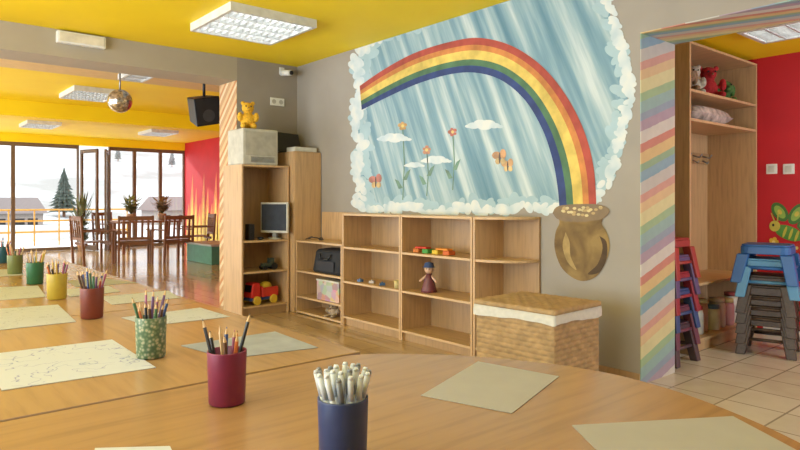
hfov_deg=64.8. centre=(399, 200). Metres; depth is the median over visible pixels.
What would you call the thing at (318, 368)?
marker
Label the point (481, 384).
paper sheet
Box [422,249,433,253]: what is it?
foam block
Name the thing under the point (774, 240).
flower
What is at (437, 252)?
foam block
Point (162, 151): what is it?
window
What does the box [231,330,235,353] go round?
pencil
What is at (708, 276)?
shelf
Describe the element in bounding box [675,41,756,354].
tall cabinet
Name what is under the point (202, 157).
wall
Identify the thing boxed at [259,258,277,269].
tractor
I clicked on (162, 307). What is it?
pencil
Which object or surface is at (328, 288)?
toy box
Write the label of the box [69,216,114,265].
armchair
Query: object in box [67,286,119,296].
paper sheet
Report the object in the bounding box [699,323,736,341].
shelf
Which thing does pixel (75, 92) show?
ceiling light
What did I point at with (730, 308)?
storage jar
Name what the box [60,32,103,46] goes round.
diffuser
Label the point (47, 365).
paper sheet
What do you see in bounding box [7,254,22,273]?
pencil cup
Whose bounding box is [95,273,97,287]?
pencil
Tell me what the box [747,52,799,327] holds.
wall
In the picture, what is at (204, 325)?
pencil
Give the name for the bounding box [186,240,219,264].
bench
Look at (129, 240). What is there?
armchair
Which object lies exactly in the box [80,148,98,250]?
door
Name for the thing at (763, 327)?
baseboard
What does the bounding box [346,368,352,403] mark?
marker
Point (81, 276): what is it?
pencil
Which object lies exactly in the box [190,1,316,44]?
ceiling light
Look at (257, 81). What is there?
wall
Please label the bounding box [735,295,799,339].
stool
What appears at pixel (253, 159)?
vent
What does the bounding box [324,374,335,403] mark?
marker
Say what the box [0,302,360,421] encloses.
table
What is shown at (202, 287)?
floor
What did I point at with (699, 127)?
shelf
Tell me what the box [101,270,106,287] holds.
pencil
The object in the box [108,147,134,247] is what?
window
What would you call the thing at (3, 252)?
pencil cup
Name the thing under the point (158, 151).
window
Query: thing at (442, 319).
shelf unit
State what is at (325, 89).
wall
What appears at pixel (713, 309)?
storage jar
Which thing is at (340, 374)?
marker
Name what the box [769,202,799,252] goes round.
wall decoration
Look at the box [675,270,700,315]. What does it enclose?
stool
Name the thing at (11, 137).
wall window header
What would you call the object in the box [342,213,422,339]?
shelf unit
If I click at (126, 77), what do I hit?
ceiling light
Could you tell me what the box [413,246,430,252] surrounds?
foam block
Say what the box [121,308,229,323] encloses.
paper sheet
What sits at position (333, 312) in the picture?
plush toy
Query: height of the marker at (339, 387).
0.162 m
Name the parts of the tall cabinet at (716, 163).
panel, panel, hook rail, panel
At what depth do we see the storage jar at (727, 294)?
5.68 m
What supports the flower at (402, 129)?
on the wall mural at (505, 108)
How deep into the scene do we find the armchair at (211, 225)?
14.03 m
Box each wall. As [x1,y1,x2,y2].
[185,137,219,244]
[237,57,296,133]
[297,0,786,373]
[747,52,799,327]
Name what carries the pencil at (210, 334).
in the pencil cup at (226, 373)
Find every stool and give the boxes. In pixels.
[675,237,700,280]
[675,253,700,298]
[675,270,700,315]
[675,286,700,333]
[675,303,700,350]
[675,319,700,368]
[730,242,799,286]
[735,256,799,300]
[735,271,799,317]
[735,285,799,328]
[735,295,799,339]
[735,305,799,349]
[735,315,799,360]
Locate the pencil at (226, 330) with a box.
[225,327,227,348]
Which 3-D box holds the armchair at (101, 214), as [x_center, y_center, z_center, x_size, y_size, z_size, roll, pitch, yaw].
[-7.229,0.739,15.764,0.630,0.922,0.666,0,0,20]
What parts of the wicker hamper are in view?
lid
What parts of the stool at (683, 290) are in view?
leg, seat, leg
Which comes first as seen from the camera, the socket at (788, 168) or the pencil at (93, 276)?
the pencil at (93, 276)
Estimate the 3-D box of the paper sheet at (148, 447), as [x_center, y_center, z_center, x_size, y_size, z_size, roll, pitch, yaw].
[-0.491,0.479,1.172,0.191,0.002,0.109,0,0,-4]
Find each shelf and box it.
[473,216,540,356]
[691,89,755,109]
[691,118,755,135]
[698,269,731,285]
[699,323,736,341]
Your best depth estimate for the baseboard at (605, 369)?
4.22 m
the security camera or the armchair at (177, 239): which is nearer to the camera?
the security camera
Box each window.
[0,141,12,248]
[13,142,78,252]
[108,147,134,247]
[135,148,160,246]
[161,149,184,245]
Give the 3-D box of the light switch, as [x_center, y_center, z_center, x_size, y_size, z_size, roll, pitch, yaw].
[3.334,-0.287,5.653,0.017,0.090,0.090,0,0,-40]
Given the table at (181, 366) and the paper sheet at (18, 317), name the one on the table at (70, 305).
the paper sheet at (18, 317)
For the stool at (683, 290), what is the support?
on the stool at (683, 307)
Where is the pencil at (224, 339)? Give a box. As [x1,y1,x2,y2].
[223,335,227,354]
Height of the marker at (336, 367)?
0.165 m
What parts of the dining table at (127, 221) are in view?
leg, leg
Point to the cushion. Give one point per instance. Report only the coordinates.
(697, 112)
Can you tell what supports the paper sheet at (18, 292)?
on the table at (70, 305)
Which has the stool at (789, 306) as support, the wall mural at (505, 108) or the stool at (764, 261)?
the stool at (764, 261)
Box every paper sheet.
[0,269,23,275]
[0,286,45,299]
[0,305,75,329]
[0,339,155,390]
[67,278,136,286]
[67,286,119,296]
[95,446,171,449]
[104,291,179,304]
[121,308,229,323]
[181,331,317,355]
[421,361,558,413]
[572,416,795,449]
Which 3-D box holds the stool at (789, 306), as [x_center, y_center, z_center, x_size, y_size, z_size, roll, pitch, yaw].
[2.925,0.730,5.007,0.413,0.300,0.413,0,0,36]
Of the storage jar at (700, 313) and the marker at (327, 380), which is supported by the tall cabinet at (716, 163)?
the storage jar at (700, 313)
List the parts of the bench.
seat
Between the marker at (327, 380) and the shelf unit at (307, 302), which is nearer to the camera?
the marker at (327, 380)
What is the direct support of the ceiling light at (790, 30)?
attached to the ceiling at (734, 44)
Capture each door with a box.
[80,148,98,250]
[104,149,108,249]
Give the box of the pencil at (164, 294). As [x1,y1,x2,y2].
[158,289,165,317]
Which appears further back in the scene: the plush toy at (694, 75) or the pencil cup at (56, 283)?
the plush toy at (694, 75)
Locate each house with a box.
[0,197,47,224]
[138,196,181,224]
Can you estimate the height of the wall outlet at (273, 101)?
0.090 m
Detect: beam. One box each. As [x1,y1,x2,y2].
[0,20,236,85]
[0,99,219,133]
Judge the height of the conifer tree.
4.104 m
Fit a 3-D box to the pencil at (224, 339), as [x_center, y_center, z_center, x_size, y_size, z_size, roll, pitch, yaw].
[-0.403,0.391,1.472,0.008,0.166,0.049,0,0,3]
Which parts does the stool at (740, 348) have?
leg, leg, seat, leg, leg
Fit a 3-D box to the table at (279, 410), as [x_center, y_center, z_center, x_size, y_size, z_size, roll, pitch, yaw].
[-0.238,0.840,0.967,2.280,0.720,1.426,0,0,-40]
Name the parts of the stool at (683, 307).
leg, seat, leg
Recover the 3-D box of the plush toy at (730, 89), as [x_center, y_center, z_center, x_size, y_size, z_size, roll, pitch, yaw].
[2.921,-0.981,5.699,0.188,0.196,0.253,0,0,0]
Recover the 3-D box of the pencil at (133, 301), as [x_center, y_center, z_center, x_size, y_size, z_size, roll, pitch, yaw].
[-0.787,0.382,1.919,0.056,0.184,0.008,0,0,-30]
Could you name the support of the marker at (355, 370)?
in the pencil cup at (340, 426)
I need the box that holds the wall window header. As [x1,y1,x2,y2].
[0,132,184,150]
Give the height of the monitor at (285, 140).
0.240 m
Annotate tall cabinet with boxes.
[277,151,320,311]
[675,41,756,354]
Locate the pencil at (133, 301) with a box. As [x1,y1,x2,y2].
[132,298,139,318]
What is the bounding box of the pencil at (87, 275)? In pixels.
[86,267,88,288]
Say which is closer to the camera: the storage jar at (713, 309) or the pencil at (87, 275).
the pencil at (87, 275)
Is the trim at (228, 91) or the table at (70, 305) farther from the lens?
the trim at (228, 91)
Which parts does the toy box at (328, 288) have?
lid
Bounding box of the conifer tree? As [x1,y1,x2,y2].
[48,168,75,216]
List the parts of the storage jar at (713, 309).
lid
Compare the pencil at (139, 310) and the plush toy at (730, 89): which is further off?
the plush toy at (730, 89)
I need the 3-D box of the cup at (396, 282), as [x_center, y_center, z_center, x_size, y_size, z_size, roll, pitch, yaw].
[-0.024,0.735,5.559,0.060,0.070,0.059,0,0,-40]
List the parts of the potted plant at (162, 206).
pot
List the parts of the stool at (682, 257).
leg, seat, leg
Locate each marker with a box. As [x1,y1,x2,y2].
[314,369,322,400]
[316,367,323,379]
[317,374,328,402]
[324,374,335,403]
[330,370,338,403]
[334,365,338,377]
[336,378,344,403]
[338,371,344,403]
[342,362,347,398]
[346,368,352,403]
[348,375,353,403]
[353,367,358,402]
[355,367,367,402]
[356,374,363,402]
[361,372,369,400]
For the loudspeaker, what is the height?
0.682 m
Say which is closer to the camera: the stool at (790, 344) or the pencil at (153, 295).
the pencil at (153, 295)
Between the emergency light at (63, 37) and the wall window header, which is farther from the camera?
the wall window header
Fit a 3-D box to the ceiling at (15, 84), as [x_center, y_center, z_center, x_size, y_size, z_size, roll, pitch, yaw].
[-7.042,-1.630,9.692,11.700,0.100,10.100,0,0,-40]
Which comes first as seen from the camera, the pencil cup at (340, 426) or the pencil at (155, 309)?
the pencil cup at (340, 426)
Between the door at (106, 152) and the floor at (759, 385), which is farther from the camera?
the door at (106, 152)
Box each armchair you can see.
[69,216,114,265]
[91,212,129,249]
[113,216,154,264]
[149,215,194,262]
[181,213,215,254]
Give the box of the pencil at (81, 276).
[80,272,85,288]
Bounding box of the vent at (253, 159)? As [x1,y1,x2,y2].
[251,157,273,162]
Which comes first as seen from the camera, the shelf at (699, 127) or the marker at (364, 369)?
the marker at (364, 369)
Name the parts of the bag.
handle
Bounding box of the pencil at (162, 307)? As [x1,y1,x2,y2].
[159,305,163,317]
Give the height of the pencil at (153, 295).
0.197 m
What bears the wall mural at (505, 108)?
attached to the wall at (325, 89)
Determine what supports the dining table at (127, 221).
on the floor at (202, 287)
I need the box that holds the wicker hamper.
[473,291,601,370]
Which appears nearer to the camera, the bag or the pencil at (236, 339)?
the pencil at (236, 339)
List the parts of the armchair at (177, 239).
leg, leg, seat, leg, backrest, leg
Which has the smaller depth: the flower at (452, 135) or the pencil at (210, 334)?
the pencil at (210, 334)
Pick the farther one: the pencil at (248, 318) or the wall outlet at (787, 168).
the wall outlet at (787, 168)
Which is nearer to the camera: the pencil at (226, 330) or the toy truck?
the pencil at (226, 330)
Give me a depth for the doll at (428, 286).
5.30 m
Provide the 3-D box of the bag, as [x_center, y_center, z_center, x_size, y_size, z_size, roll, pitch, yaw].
[-0.665,0.610,6.444,0.279,0.258,0.516,0,0,-40]
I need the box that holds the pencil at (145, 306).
[144,303,147,318]
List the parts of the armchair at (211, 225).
leg, seat, armrest, backrest, leg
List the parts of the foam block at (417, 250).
foam strip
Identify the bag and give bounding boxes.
[313,247,340,275]
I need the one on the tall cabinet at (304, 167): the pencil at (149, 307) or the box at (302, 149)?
the box at (302, 149)
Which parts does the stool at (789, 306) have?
leg, seat, leg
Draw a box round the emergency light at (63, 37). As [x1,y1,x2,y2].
[56,30,105,49]
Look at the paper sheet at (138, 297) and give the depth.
3.12 m
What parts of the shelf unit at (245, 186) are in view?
panel, panel, shelf, shelf, shelf, panel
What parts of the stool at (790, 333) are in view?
leg, seat, leg, leg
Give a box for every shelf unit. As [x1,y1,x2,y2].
[223,164,288,315]
[296,212,350,324]
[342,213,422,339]
[401,214,485,355]
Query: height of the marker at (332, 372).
0.164 m
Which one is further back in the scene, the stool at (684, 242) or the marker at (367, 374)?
the stool at (684, 242)
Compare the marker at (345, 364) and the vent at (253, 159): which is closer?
the marker at (345, 364)
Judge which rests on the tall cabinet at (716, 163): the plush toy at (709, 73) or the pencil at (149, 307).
the plush toy at (709, 73)
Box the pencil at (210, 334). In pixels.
[209,330,215,353]
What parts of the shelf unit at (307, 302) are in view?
panel, shelf, shelf, shelf, panel, panel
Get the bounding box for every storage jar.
[698,298,707,331]
[698,306,703,334]
[707,304,719,329]
[708,297,725,327]
[723,291,737,319]
[724,298,734,325]
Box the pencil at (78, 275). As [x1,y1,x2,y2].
[77,271,82,288]
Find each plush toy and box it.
[237,101,258,128]
[324,305,339,317]
[691,67,700,89]
[692,65,705,91]
[700,66,726,96]
[718,81,736,99]
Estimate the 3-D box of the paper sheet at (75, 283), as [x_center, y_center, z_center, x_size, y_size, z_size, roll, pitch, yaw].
[-1.785,0.479,3.738,0.321,0.002,0.400,0,0,-40]
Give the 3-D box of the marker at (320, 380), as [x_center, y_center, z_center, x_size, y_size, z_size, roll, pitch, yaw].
[-0.123,0.387,1.120,0.050,0.162,0.010,0,0,-15]
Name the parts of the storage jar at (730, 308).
lid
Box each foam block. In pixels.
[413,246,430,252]
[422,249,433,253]
[432,248,451,254]
[443,250,454,255]
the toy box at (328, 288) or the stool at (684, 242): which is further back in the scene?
the toy box at (328, 288)
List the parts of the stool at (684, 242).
leg, seat, leg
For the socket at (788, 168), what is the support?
attached to the wall outlet at (787, 168)
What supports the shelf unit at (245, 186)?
on the floor at (202, 287)
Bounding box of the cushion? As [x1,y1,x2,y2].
[691,105,732,123]
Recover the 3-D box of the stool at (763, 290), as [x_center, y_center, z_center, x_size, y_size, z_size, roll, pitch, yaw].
[2.925,0.810,5.007,0.413,0.300,0.413,0,0,36]
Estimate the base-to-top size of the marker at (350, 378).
0.162 m
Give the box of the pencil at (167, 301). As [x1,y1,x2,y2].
[163,298,168,316]
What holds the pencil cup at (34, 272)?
on the table at (70, 305)
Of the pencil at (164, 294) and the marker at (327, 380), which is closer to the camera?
the marker at (327, 380)
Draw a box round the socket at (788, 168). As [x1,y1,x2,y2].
[785,165,791,171]
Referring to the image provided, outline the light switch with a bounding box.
[766,164,776,173]
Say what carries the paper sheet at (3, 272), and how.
on the table at (72, 269)
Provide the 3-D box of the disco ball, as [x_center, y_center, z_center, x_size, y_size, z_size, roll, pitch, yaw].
[-3.378,-1.323,7.600,0.280,0.513,0.280,0,0,-40]
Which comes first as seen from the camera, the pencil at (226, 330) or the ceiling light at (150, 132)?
the pencil at (226, 330)
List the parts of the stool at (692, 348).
leg, seat, leg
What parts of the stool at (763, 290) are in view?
leg, seat, leg, leg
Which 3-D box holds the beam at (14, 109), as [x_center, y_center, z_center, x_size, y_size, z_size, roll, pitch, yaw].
[-6.816,-1.455,9.425,11.700,0.250,0.400,0,0,-40]
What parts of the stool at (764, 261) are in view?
leg, seat, leg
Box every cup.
[0,246,9,262]
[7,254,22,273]
[26,262,43,284]
[46,272,67,299]
[79,286,103,318]
[135,314,166,359]
[207,346,246,407]
[317,394,367,449]
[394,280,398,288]
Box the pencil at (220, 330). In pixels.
[219,326,223,354]
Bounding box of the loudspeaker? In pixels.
[187,84,219,126]
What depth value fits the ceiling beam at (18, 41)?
6.20 m
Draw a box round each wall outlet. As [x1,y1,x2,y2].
[270,97,283,106]
[783,164,794,173]
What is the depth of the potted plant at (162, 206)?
15.17 m
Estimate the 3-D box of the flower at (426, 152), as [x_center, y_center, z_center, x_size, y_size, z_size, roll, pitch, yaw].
[0.240,-0.274,5.689,0.001,0.457,0.214,0,0,-40]
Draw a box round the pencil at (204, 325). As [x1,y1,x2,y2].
[202,319,212,353]
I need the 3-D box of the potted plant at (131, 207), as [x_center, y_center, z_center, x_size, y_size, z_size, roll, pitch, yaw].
[-6.238,0.142,14.696,0.568,0.635,0.529,0,0,-40]
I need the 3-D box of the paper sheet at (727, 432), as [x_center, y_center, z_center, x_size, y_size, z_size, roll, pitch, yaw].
[0.565,0.479,1.234,0.395,0.002,0.276,0,0,-9]
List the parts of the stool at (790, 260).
leg, seat, leg, leg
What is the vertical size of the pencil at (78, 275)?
0.194 m
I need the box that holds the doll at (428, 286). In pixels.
[419,262,436,292]
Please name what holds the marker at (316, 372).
in the pencil cup at (340, 426)
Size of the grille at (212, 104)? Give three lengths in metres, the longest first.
0.300 x 0.280 x 0.005 m
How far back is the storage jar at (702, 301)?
5.28 m
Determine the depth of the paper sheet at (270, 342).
2.10 m
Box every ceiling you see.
[0,0,508,66]
[0,59,219,142]
[693,33,799,59]
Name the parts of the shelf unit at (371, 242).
panel, shelf, shelf, shelf, panel, panel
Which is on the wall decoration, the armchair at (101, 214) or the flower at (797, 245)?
the flower at (797, 245)
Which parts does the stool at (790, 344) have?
leg, seat, leg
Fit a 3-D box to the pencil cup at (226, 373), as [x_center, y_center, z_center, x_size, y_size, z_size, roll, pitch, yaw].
[-0.411,0.416,1.497,0.092,0.124,0.092,0,0,-40]
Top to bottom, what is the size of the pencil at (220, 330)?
0.180 m
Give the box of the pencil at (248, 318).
[238,314,249,352]
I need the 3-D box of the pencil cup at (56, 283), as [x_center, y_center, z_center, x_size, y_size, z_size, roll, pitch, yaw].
[-1.680,0.416,3.086,0.092,0.124,0.092,0,0,-40]
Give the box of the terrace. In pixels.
[0,237,169,252]
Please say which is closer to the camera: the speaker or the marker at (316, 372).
the marker at (316, 372)
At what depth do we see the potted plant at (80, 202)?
15.17 m
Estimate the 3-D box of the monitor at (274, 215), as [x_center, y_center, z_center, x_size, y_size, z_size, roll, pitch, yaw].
[-1.345,0.214,6.855,0.360,0.400,0.150,0,0,26]
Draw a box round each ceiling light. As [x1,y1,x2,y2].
[19,120,61,128]
[59,85,115,102]
[118,74,153,82]
[138,129,178,136]
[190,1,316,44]
[737,20,799,43]
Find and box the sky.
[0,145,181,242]
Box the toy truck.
[243,281,277,304]
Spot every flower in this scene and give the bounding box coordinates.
[395,122,409,199]
[419,145,433,195]
[445,128,459,189]
[769,237,778,242]
[794,243,799,252]
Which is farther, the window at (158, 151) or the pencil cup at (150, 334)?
the window at (158, 151)
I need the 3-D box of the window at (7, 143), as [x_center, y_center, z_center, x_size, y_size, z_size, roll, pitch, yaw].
[-9.776,-0.090,14.070,1.950,2.580,0.080,0,0,-40]
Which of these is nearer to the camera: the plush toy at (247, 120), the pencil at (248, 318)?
the pencil at (248, 318)
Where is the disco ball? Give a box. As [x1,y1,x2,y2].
[107,73,132,112]
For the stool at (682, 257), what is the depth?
4.71 m
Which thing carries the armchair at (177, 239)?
on the floor at (202, 287)
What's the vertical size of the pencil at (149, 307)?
0.162 m
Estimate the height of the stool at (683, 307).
0.300 m
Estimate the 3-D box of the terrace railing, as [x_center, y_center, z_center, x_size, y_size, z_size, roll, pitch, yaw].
[-11.003,0.718,16.095,7.920,1.005,0.050,0,0,-40]
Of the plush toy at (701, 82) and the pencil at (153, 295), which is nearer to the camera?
the pencil at (153, 295)
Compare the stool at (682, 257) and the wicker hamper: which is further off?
the stool at (682, 257)
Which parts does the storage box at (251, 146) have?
panel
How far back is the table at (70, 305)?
3.01 m
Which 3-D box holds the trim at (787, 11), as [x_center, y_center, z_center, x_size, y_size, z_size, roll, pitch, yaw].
[3.717,-1.097,1.917,0.454,0.006,6.129,0,0,-40]
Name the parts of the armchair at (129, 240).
leg, leg, seat, backrest, leg, leg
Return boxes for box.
[228,128,277,165]
[287,147,316,151]
[316,277,340,302]
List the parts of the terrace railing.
rail, rail, rail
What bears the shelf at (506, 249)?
on the floor at (202, 287)
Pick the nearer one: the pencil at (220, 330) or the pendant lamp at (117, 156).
the pencil at (220, 330)
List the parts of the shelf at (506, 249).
panel, shelf, shelf, panel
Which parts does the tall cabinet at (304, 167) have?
door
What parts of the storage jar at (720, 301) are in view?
lid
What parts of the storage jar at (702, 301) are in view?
lid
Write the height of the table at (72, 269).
0.720 m
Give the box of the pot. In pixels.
[554,219,609,280]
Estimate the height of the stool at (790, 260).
0.300 m
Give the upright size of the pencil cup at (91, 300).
0.124 m
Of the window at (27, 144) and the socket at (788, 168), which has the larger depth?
the window at (27, 144)
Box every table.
[0,255,69,266]
[0,263,118,286]
[0,278,198,315]
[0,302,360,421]
[0,354,799,449]
[110,220,181,253]
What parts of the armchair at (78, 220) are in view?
leg, backrest, leg, seat, armrest, armrest, leg, leg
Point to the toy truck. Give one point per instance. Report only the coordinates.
(254, 292)
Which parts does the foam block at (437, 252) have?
foam strip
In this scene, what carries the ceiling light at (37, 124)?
attached to the ceiling at (15, 84)
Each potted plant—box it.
[68,190,94,250]
[121,194,144,220]
[150,195,174,219]
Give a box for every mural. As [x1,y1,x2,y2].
[186,176,219,244]
[348,0,636,280]
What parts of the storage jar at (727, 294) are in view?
lid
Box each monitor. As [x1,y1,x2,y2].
[261,202,288,238]
[278,132,299,152]
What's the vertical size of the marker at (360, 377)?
0.162 m
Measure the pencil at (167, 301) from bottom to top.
0.173 m
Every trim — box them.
[220,80,236,305]
[640,0,799,43]
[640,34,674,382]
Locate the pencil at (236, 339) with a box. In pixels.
[234,334,238,353]
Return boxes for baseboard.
[599,365,639,379]
[763,327,799,335]
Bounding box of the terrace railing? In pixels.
[0,208,127,245]
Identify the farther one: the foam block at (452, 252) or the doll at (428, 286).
the doll at (428, 286)
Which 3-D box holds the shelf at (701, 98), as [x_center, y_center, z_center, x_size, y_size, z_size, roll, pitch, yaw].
[2.616,-0.869,5.491,1.263,0.022,0.433,0,0,-40]
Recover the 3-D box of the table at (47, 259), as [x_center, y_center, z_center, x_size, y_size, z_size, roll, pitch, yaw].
[-3.345,0.840,4.831,1.300,0.720,0.994,0,0,-40]
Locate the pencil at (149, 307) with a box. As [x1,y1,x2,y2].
[148,304,151,318]
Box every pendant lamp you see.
[114,151,120,159]
[168,154,175,164]
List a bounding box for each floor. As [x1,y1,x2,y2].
[13,245,773,371]
[648,336,799,442]
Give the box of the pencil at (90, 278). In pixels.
[89,268,91,288]
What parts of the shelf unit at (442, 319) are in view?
panel, shelf, shelf, shelf, panel, panel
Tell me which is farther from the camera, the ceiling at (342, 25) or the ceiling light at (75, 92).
the ceiling light at (75, 92)
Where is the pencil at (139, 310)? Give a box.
[138,307,142,318]
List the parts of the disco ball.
rod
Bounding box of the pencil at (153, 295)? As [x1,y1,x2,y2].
[151,290,154,318]
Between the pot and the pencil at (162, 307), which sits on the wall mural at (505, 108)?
the pot
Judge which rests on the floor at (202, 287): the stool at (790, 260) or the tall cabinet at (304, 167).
the tall cabinet at (304, 167)
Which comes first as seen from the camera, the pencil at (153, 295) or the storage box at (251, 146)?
the pencil at (153, 295)
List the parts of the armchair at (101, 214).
leg, backrest, leg, leg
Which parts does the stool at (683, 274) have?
leg, seat, leg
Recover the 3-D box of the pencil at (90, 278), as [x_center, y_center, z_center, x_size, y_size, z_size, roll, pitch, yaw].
[-1.259,0.373,2.573,0.008,0.201,0.026,0,0,20]
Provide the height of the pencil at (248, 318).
0.202 m
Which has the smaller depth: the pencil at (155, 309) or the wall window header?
the pencil at (155, 309)
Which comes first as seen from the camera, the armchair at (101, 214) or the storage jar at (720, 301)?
the storage jar at (720, 301)
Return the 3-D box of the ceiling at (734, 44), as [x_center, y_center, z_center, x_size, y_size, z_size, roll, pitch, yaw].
[4.461,-1.350,2.935,1.994,0.100,6.750,0,0,-40]
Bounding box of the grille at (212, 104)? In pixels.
[196,98,219,124]
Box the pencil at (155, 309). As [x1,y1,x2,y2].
[154,303,156,317]
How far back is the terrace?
17.67 m
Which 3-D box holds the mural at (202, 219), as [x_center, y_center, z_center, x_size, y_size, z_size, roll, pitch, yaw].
[-5.089,0.231,16.300,0.001,1.938,2.360,0,0,-40]
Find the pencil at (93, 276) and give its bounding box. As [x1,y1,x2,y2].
[92,272,94,288]
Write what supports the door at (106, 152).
in the wall window header
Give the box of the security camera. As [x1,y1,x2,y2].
[279,67,292,75]

